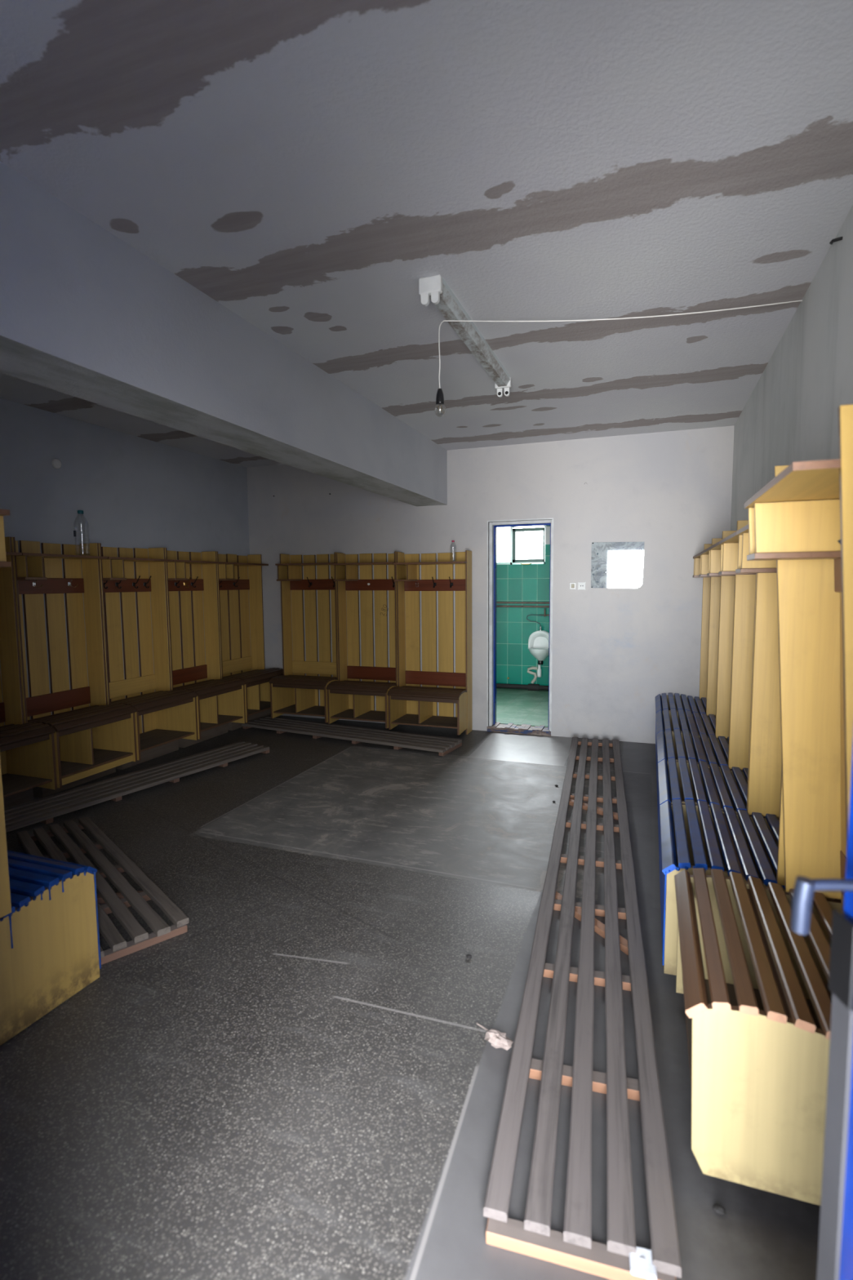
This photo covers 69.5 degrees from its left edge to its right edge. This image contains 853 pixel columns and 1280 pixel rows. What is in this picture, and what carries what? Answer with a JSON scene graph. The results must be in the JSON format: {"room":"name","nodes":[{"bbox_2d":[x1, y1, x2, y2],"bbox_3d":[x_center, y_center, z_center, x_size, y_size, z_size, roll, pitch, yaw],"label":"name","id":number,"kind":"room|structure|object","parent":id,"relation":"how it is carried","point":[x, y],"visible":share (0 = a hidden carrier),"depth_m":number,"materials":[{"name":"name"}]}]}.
{"room":"changing room","nodes":[
{"label":"changing room","id":0,"kind":"room"},
{"bbox_2d":[0,397,250,733],"bbox_3d":[-3.074,-0.270,4.154,0.200,2.750,5.926,1,6,20],"label":"wall","id":1,"kind":"structure","parent":0,"point":[131,491],"depth_m":5.07,"materials":[{"name":"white paint"}]},
{"bbox_2d":[51,458,61,468],"bbox_3d":[-2.770,-1.321,4.603,0.018,0.074,0.074,1,6,20],"label":"junction box cover","id":2,"kind":"object","parent":1,"relation":"attached to","point":[56,464],"visible":1,"depth_m":4.59,"materials":[{"name":"white plastic"}]},
{"bbox_2d":[0,715,820,1279],"bbox_3d":[-0.746,1.231,3.287,5.238,0.120,6.266,1,6,20],"label":"floor","id":3,"kind":"structure","parent":0,"point":[301,1081],"depth_m":1.97,"materials":[{"name":"stone"}]},
{"bbox_2d":[0,537,57,808],"bbox_3d":[-2.825,0.237,3.840,0.482,1.793,0.677,1,6,20],"label":"bench","id":4,"kind":"object","parent":3,"relation":"on","point":[27,750],"visible":1,"depth_m":4.15,"materials":[{"name":"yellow wood"}]},
{"bbox_2d":[5,551,22,555],"bbox_3d":[-2.919,-0.544,3.801,0.255,0.017,0.677,1,6,20],"label":"shelf","id":5,"kind":"object","parent":4,"relation":"attached to","point":[6,553],"depth_m":4.02,"materials":[{"name":"brown wood"}]},
{"bbox_2d":[1,773,52,797],"bbox_3d":[-2.825,0.968,3.909,0.427,0.015,0.629,1,6,20],"label":"shoe shelf","id":6,"kind":"object","parent":4,"relation":"attached to","point":[12,783],"depth_m":4.09,"materials":[{"name":"brown wood"}]},
{"bbox_2d":[0,508,101,1045],"bbox_3d":[-1.635,0.377,2.127,0.698,1.808,0.488,1,6,20],"label":"bench","id":7,"kind":"object","parent":3,"relation":"on","point":[50,951],"visible":1,"depth_m":2.10,"materials":[{"name":"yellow wood"}]},
{"bbox_2d":[0,508,9,515],"bbox_3d":[-1.680,-0.400,1.950,0.698,0.017,0.225,1,6,20],"label":"shelf","id":8,"kind":"object","parent":7,"relation":"attached to","point":[2,512],"depth_m":1.92,"materials":[{"name":"brown wood"}]},
{"bbox_2d":[11,537,137,797],"bbox_3d":[-2.591,0.176,4.484,0.482,1.793,0.682,1,6,20],"label":"bench","id":9,"kind":"object","parent":3,"relation":"on","point":[91,741],"visible":0.81,"depth_m":4.59,"materials":[{"name":"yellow wood"}]},
{"bbox_2d":[13,552,107,559],"bbox_3d":[-2.685,-0.605,4.444,0.255,0.017,0.682,1,6,20],"label":"shelf","id":10,"kind":"object","parent":9,"relation":"attached to","point":[24,555],"depth_m":4.44,"materials":[{"name":"brown wood"}]},
{"bbox_2d":[73,510,88,554],"bbox_3d":[-2.575,-0.797,4.586,0.096,0.335,0.097,1,6,20],"label":"plastic bottle","id":11,"kind":"object","parent":9,"relation":"on","point":[80,512],"visible":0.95,"depth_m":4.55,"materials":[{"name":"clear plastic"}]},
{"bbox_2d":[60,748,133,778],"bbox_3d":[-2.591,0.907,4.553,0.427,0.015,0.634,1,6,20],"label":"shoe shelf","id":12,"kind":"object","parent":9,"relation":"attached to","point":[103,757],"depth_m":4.53,"materials":[{"name":"wood"}]},
{"bbox_2d":[16,816,189,964],"bbox_3d":[-1.680,1.170,3.063,0.385,0.057,1.602,-5,7,-42],"label":"duckboard","id":13,"kind":"object","parent":3,"relation":"on","point":[117,904],"visible":0.73,"depth_m":2.86,"materials":[{"name":"grey wood"}]},
{"bbox_2d":[4,741,269,832],"bbox_3d":[-2.131,1.045,4.474,0.374,0.057,2.333,3,6,31],"label":"duckboard","id":14,"kind":"object","parent":3,"relation":"on","point":[43,810],"visible":1,"depth_m":4.35,"materials":[{"name":"grey wood"}]},
{"bbox_2d":[98,542,198,769],"bbox_3d":[-2.356,0.115,5.130,0.482,1.793,0.682,1,6,20],"label":"bench","id":15,"kind":"object","parent":3,"relation":"on","point":[169,716],"visible":0.81,"depth_m":5.30,"materials":[{"name":"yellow wood"}]},
{"bbox_2d":[107,556,173,562],"bbox_3d":[-2.450,-0.666,5.090,0.255,0.017,0.682,1,6,20],"label":"shelf","id":16,"kind":"object","parent":15,"relation":"attached to","point":[110,559],"depth_m":5.15,"materials":[{"name":"brown wood"}]},
{"bbox_2d":[139,728,194,751],"bbox_3d":[-2.355,0.846,5.199,0.427,0.015,0.634,1,6,20],"label":"shoe shelf","id":17,"kind":"object","parent":15,"relation":"attached to","point":[149,739],"depth_m":5.30,"materials":[{"name":"wood"}]},
{"bbox_2d":[164,547,245,747],"bbox_3d":[-2.121,0.054,5.773,0.482,1.793,0.677,1,6,20],"label":"bench","id":18,"kind":"object","parent":3,"relation":"on","point":[220,702],"visible":0.76,"depth_m":5.94,"materials":[{"name":"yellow wood"}]},
{"bbox_2d":[173,560,223,564],"bbox_3d":[-2.215,-0.727,5.733,0.255,0.017,0.677,1,6,20],"label":"shelf","id":19,"kind":"object","parent":18,"relation":"attached to","point":[175,562],"depth_m":5.72,"materials":[{"name":"brown wood"}]},
{"bbox_2d":[200,714,242,731],"bbox_3d":[-2.121,0.785,5.842,0.427,0.015,0.629,1,6,20],"label":"shoe shelf","id":20,"kind":"object","parent":18,"relation":"attached to","point":[205,725],"depth_m":5.82,"materials":[{"name":"wood"}]},
{"bbox_2d":[216,551,283,730],"bbox_3d":[-1.877,-0.009,6.442,0.482,1.793,0.738,1,6,20],"label":"bench","id":21,"kind":"object","parent":3,"relation":"on","point":[233,576],"visible":0.76,"depth_m":6.62,"materials":[{"name":"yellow wood"}]},
{"bbox_2d":[223,561,268,565],"bbox_3d":[-1.971,-0.790,6.403,0.255,0.017,0.738,1,6,20],"label":"shelf","id":22,"kind":"object","parent":21,"relation":"attached to","point":[225,563],"depth_m":6.50,"materials":[{"name":"brown wood"}]},
{"bbox_2d":[247,701,271,715],"bbox_3d":[-1.877,0.721,6.512,0.427,0.015,0.690,1,6,20],"label":"shoe shelf","id":23,"kind":"object","parent":21,"relation":"attached to","point":[264,705],"depth_m":6.41,"materials":[{"name":"brown wood"}]},
{"bbox_2d":[241,715,462,755],"bbox_3d":[-0.780,0.902,5.912,2.298,0.057,0.407,2,6,28],"label":"duckboard","id":24,"kind":"object","parent":3,"relation":"on","point":[443,745],"visible":0.99,"depth_m":5.78,"materials":[{"name":"grey wood"}]},
{"bbox_2d":[386,550,472,735],"bbox_3d":[0.036,0.031,5.956,0.723,1.770,0.461,1,6,20],"label":"bench","id":25,"kind":"object","parent":3,"relation":"on","point":[410,703],"visible":1,"depth_m":6.10,"materials":[{"name":"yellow wood"}]},
{"bbox_2d":[391,713,457,728],"bbox_3d":[0.044,0.795,6.032,0.675,0.015,0.407,1,6,20],"label":"shoe shelf","id":26,"kind":"object","parent":25,"relation":"attached to","point":[444,720],"depth_m":6.01,"materials":[{"name":"brown wood"}]},
{"bbox_2d":[392,561,466,564],"bbox_3d":[0.058,-0.744,5.963,0.723,0.017,0.255,1,6,20],"label":"shelf","id":27,"kind":"object","parent":25,"relation":"attached to","point":[397,562],"depth_m":5.89,"materials":[{"name":"brown wood"}]},
{"bbox_2d":[476,1022,513,1050],"bbox_3d":[0.207,1.263,1.969,0.155,0.040,0.057,4,7,43],"label":"scrap","id":28,"kind":"object","parent":3,"relation":"on","point":[498,1039],"visible":0.99,"depth_m":1.94,"materials":[{"name":"paper"}]},
{"bbox_2d":[483,737,681,1279],"bbox_3d":[0.923,1.115,3.429,0.420,0.057,4.432,1,5,16],"label":"duckboard","id":29,"kind":"object","parent":3,"relation":"on","point":[575,1248],"visible":1,"depth_m":1.77,"materials":[{"name":"grey wood"}]},
{"bbox_2d":[629,1246,657,1279],"bbox_3d":[0.454,1.306,1.290,0.052,0.014,0.056,1,5,14],"label":"scrap","id":30,"kind":"object","parent":29,"relation":"on","point":[642,1265],"visible":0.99,"depth_m":1.28,"materials":[{"name":"white paper"}]},
{"bbox_2d":[712,1204,726,1214],"bbox_3d":[0.680,1.322,1.427,0.028,0.014,0.021,1,6,20],"label":"crumb","id":31,"kind":"object","parent":3,"relation":"on","point":[718,1209],"visible":1,"depth_m":1.42,"materials":[{"name":"grey"}]},
{"bbox_2d":[659,524,841,975],"bbox_3d":[1.215,0.322,2.378,0.552,1.733,0.686,1,6,20],"label":"bench","id":32,"kind":"object","parent":3,"relation":"on","point":[700,835],"visible":0.28,"depth_m":2.59,"materials":[{"name":"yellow wood"}]},
{"bbox_2d":[736,524,748,535],"bbox_3d":[1.329,-0.423,2.265,0.255,0.017,0.686,1,6,20],"label":"shelf","id":33,"kind":"object","parent":32,"relation":"attached to","point":[744,531],"depth_m":2.48,"materials":[{"name":"yellow wood"}]},
{"bbox_2d":[0,0,852,467],"bbox_3d":[-0.736,-1.651,3.118,5.238,0.150,6.426,1,6,20],"label":"ceiling","id":34,"kind":"structure","parent":0,"point":[302,166],"depth_m":1.94,"materials":[{"name":"white paint"}]},
{"bbox_2d":[0,161,447,506],"bbox_3d":[-0.901,-1.342,3.448,0.324,0.522,5.576,1,6,20],"label":"beam","id":35,"kind":"structure","parent":34,"relation":"attached to","point":[85,314],"depth_m":2.56,"materials":[{"name":"paint"}]},
{"bbox_2d":[418,274,511,397],"bbox_3d":[0.252,-1.540,3.249,0.100,0.112,1.405,1,6,20],"label":"fluorescent light fixture","id":36,"kind":"object","parent":34,"relation":"attached to","point":[435,288],"visible":1,"depth_m":2.99,"materials":[{"name":"white plastic"}]},
{"bbox_2d":[434,299,802,417],"bbox_3d":[0.883,-1.315,2.862,1.700,0.492,0.079,0,5,3],"label":"hanging bulb","id":37,"kind":"object","parent":34,"relation":"hanging from","point":[440,397],"visible":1,"depth_m":2.85,"materials":[{"name":"clear glass"}]},
{"bbox_2d":[435,388,444,405],"bbox_3d":[0.064,-1.162,2.933,0.040,0.073,0.040,1,6,20],"label":"socket","id":38,"kind":"object","parent":37,"relation":"attached to","point":[440,397],"depth_m":2.92,"materials":[{"name":"black plastic"}]},
{"bbox_2d":[246,425,734,743],"bbox_3d":[0.335,-0.482,6.154,5.238,2.750,0.180,1,6,20],"label":"wall","id":39,"kind":"structure","parent":0,"point":[615,651],"depth_m":5.68,"materials":[{"name":"paint"}]},
{"bbox_2d":[268,552,342,722],"bbox_3d":[-1.247,-0.046,6.416,0.664,1.711,0.461,1,6,20],"label":"bench","id":40,"kind":"object","parent":39,"relation":"attached to","point":[292,692],"visible":0.91,"depth_m":6.58,"materials":[{"name":"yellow wood"}]},
{"bbox_2d":[273,704,324,716],"bbox_3d":[-1.238,0.743,6.494,0.616,0.015,0.407,1,6,20],"label":"shoe shelf","id":41,"kind":"object","parent":40,"relation":"attached to","point":[311,709],"depth_m":6.44,"materials":[{"name":"brown wood"}]},
{"bbox_2d":[275,562,335,565],"bbox_3d":[-1.225,-0.792,6.426,0.664,0.017,0.255,1,6,20],"label":"shelf","id":42,"kind":"object","parent":40,"relation":"attached to","point":[281,563],"depth_m":6.37,"materials":[{"name":"brown wood"}]},
{"bbox_2d":[326,551,402,728],"bbox_3d":[-0.620,-0.022,6.190,0.659,1.713,0.461,1,6,20],"label":"bench","id":43,"kind":"object","parent":39,"relation":"attached to","point":[349,697],"visible":0.92,"depth_m":6.35,"materials":[{"name":"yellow wood"}]},
{"bbox_2d":[330,708,385,722],"bbox_3d":[-0.611,0.768,6.268,0.611,0.015,0.407,1,6,20],"label":"shoe shelf","id":44,"kind":"object","parent":43,"relation":"attached to","point":[369,714],"depth_m":6.23,"materials":[{"name":"brown wood"}]},
{"bbox_2d":[332,561,392,565],"bbox_3d":[-0.597,-0.768,6.200,0.659,0.017,0.255,1,6,20],"label":"shelf","id":45,"kind":"object","parent":43,"relation":"attached to","point":[338,563],"depth_m":6.17,"materials":[{"name":"brown wood"}]},
{"bbox_2d":[487,517,553,736],"bbox_3d":[0.921,-0.122,5.976,0.631,2.057,0.216,1,6,20],"label":"door frame","id":46,"kind":"structure","parent":39,"relation":"in","point":[494,726],"depth_m":5.98,"materials":[{"name":"paint"}]},
{"bbox_2d":[569,582,576,589],"bbox_3d":[1.352,-0.499,5.675,0.062,0.066,0.020,1,6,20],"label":"light switch","id":47,"kind":"object","parent":39,"relation":"attached to","point":[572,584],"visible":1,"depth_m":5.67,"materials":[{"name":"white plastic"}]},
{"bbox_2d":[577,582,586,590],"bbox_3d":[1.429,-0.497,5.648,0.072,0.072,0.018,1,6,20],"label":"power socket","id":48,"kind":"object","parent":39,"relation":"attached to","point":[581,585],"visible":1,"depth_m":5.64,"materials":[{"name":"white plastic"}]},
{"bbox_2d":[591,542,644,588],"bbox_3d":[1.714,-0.672,5.519,0.452,0.418,0.010,1,6,19],"label":"wall mirror","id":49,"kind":"object","parent":39,"relation":"attached to","point":[614,565],"visible":1,"depth_m":5.52,"materials":[{"name":"white mirror"}]},
{"bbox_2d":[496,687,548,727],"bbox_3d":[1.107,0.819,7.227,3.000,0.150,2.164,1,6,20],"label":"floor","id":50,"kind":"structure","parent":0,"point":[519,707],"depth_m":7.00,"materials":[{"name":"green tile"}]},
{"bbox_2d":[496,526,550,685],"bbox_3d":[1.461,-0.670,8.102,2.600,2.750,0.180,1,6,20],"label":"wall","id":51,"kind":"structure","parent":0,"point":[514,583],"depth_m":8.13,"materials":[{"name":"green tile"}]},
{"bbox_2d":[497,526,545,564],"bbox_3d":[1.045,-1.417,8.115,1.055,0.857,0.166,1,6,20],"label":"window","id":52,"kind":"structure","parent":51,"relation":"in","point":[513,561],"depth_m":8.04,"materials":[{"name":"white plastic"}]},
{"bbox_2d":[496,683,548,690],"bbox_3d":[1.416,0.623,8.081,2.550,0.087,0.087,1,6,20],"label":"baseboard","id":53,"kind":"structure","parent":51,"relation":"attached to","point":[530,686],"depth_m":8.10,"materials":[{"name":"tile"}]},
{"bbox_2d":[496,601,549,604],"bbox_3d":[1.417,-0.488,8.007,2.550,0.040,0.036,1,6,20],"label":"pipe","id":54,"kind":"object","parent":51,"relation":"attached to","point":[523,602],"visible":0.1,"depth_m":8.03,"materials":[{"name":"grey metal"}]},
{"bbox_2d":[496,605,549,607],"bbox_3d":[1.417,-0.438,8.012,2.550,0.040,0.036,1,6,20],"label":"pipe","id":55,"kind":"object","parent":51,"relation":"attached to","point":[496,606],"visible":0.1,"depth_m":8.06,"materials":[{"name":"grey metal"}]},
{"bbox_2d":[526,614,549,684],"bbox_3d":[1.448,0.128,7.945,0.340,0.912,0.265,1,6,20],"label":"urinal","id":56,"kind":"object","parent":51,"relation":"attached to","point":[540,639],"visible":0.95,"depth_m":8.01,"materials":[{"name":"white ceramic"}]},
{"bbox_2d":[528,630,549,661],"bbox_3d":[1.462,0.089,7.936,0.310,0.410,0.265,1,6,20],"label":"bowl","id":57,"kind":"object","parent":56,"relation":"on","point":[540,639],"depth_m":7.99,"materials":[{"name":"white ceramic"}]},
{"bbox_2d":[730,205,852,530],"bbox_3d":[1.661,-0.152,2.439,0.200,2.750,5.926,1,6,20],"label":"wall","id":58,"kind":"structure","parent":0,"point":[790,415],"depth_m":2.73,"materials":[{"name":"paint"}]},
{"bbox_2d":[655,538,715,754],"bbox_3d":[2.183,0.071,5.035,0.552,1.733,0.718,1,6,20],"label":"bench","id":59,"kind":"object","parent":58,"relation":"attached to","point":[664,701],"visible":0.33,"depth_m":5.28,"materials":[{"name":"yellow wood"}]},
{"bbox_2d":[693,553,700,558],"bbox_3d":[2.297,-0.675,4.922,0.255,0.017,0.718,1,6,20],"label":"shelf","id":60,"kind":"object","parent":59,"relation":"attached to","point":[697,556],"depth_m":4.96,"materials":[{"name":"yellow wood"}]},
{"bbox_2d":[655,537,726,779],"bbox_3d":[1.938,0.134,4.363,0.552,1.733,0.703,1,6,20],"label":"bench","id":61,"kind":"object","parent":58,"relation":"attached to","point":[705,723],"visible":0.28,"depth_m":4.60,"materials":[{"name":"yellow wood"}]},
{"bbox_2d":[699,548,709,555],"bbox_3d":[2.053,-0.611,4.251,0.255,0.017,0.703,1,6,20],"label":"shelf","id":62,"kind":"object","parent":61,"relation":"attached to","point":[705,552],"depth_m":4.28,"materials":[{"name":"yellow wood"}]},
{"bbox_2d":[657,520,742,815],"bbox_3d":[1.695,0.198,3.696,0.552,1.733,0.708,1,6,20],"label":"bench","id":63,"kind":"object","parent":58,"relation":"attached to","point":[676,744],"visible":0.35,"depth_m":3.94,"materials":[{"name":"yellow wood"}]},
{"bbox_2d":[707,542,720,551],"bbox_3d":[1.810,-0.548,3.584,0.255,0.017,0.708,1,6,20],"label":"shelf","id":64,"kind":"object","parent":63,"relation":"attached to","point":[716,547],"depth_m":3.66,"materials":[{"name":"yellow wood"}]},
{"bbox_2d":[657,520,779,876],"bbox_3d":[1.453,0.261,3.032,0.552,1.733,0.698,1,6,20],"label":"bench","id":65,"kind":"object","parent":58,"relation":"attached to","point":[682,780],"visible":0.37,"depth_m":3.26,"materials":[{"name":"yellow wood"}]},
{"bbox_2d":[719,531,738,544],"bbox_3d":[1.568,-0.485,2.920,0.255,0.017,0.698,1,6,20],"label":"shelf","id":66,"kind":"object","parent":65,"relation":"attached to","point":[732,539],"depth_m":2.99,"materials":[{"name":"yellow wood"}]},
{"bbox_2d":[674,404,852,1205],"bbox_3d":[0.962,0.370,1.631,0.516,1.748,0.709,1,6,20],"label":"bench","id":67,"kind":"object","parent":58,"relation":"attached to","point":[757,996],"visible":0.88,"depth_m":1.62,"materials":[{"name":"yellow wood"}]},
{"bbox_2d":[744,458,840,508],"bbox_3d":[0.991,-0.385,1.550,0.251,0.017,0.703,1,6,20],"label":"shelf","id":68,"kind":"object","parent":67,"relation":"attached to","point":[815,482],"depth_m":1.50,"materials":[{"name":"yellow wood"}]},
{"bbox_2d":[829,236,843,244],"bbox_3d":[1.496,-1.459,2.244,0.041,0.021,0.012,1,6,20],"label":"wall hook","id":69,"kind":"object","parent":58,"relation":"attached to","point":[840,238],"visible":1,"depth_m":2.24,"materials":[{"name":"metal"}]},
{"bbox_3d":[-1.468,0.013,0.915,5.038,2.750,1.510,1,6,20],"label":"wall","id":70,"kind":"structure","parent":0,"visible":0},
{"bbox_3d":[0.081,0.414,0.186,0.995,2.060,0.210,1,6,20],"label":"door","id":71,"kind":"structure","parent":70,"relation":"in","visible":0},
{"bbox_2d":[790,754,852,1279],"bbox_3d":[0.544,0.407,0.492,0.139,1.990,0.748,0,5,1],"label":"door","id":72,"kind":"structure","parent":71,"relation":"attached to","point":[835,1252],"depth_m":0.85,"materials":[{"name":"metal"}]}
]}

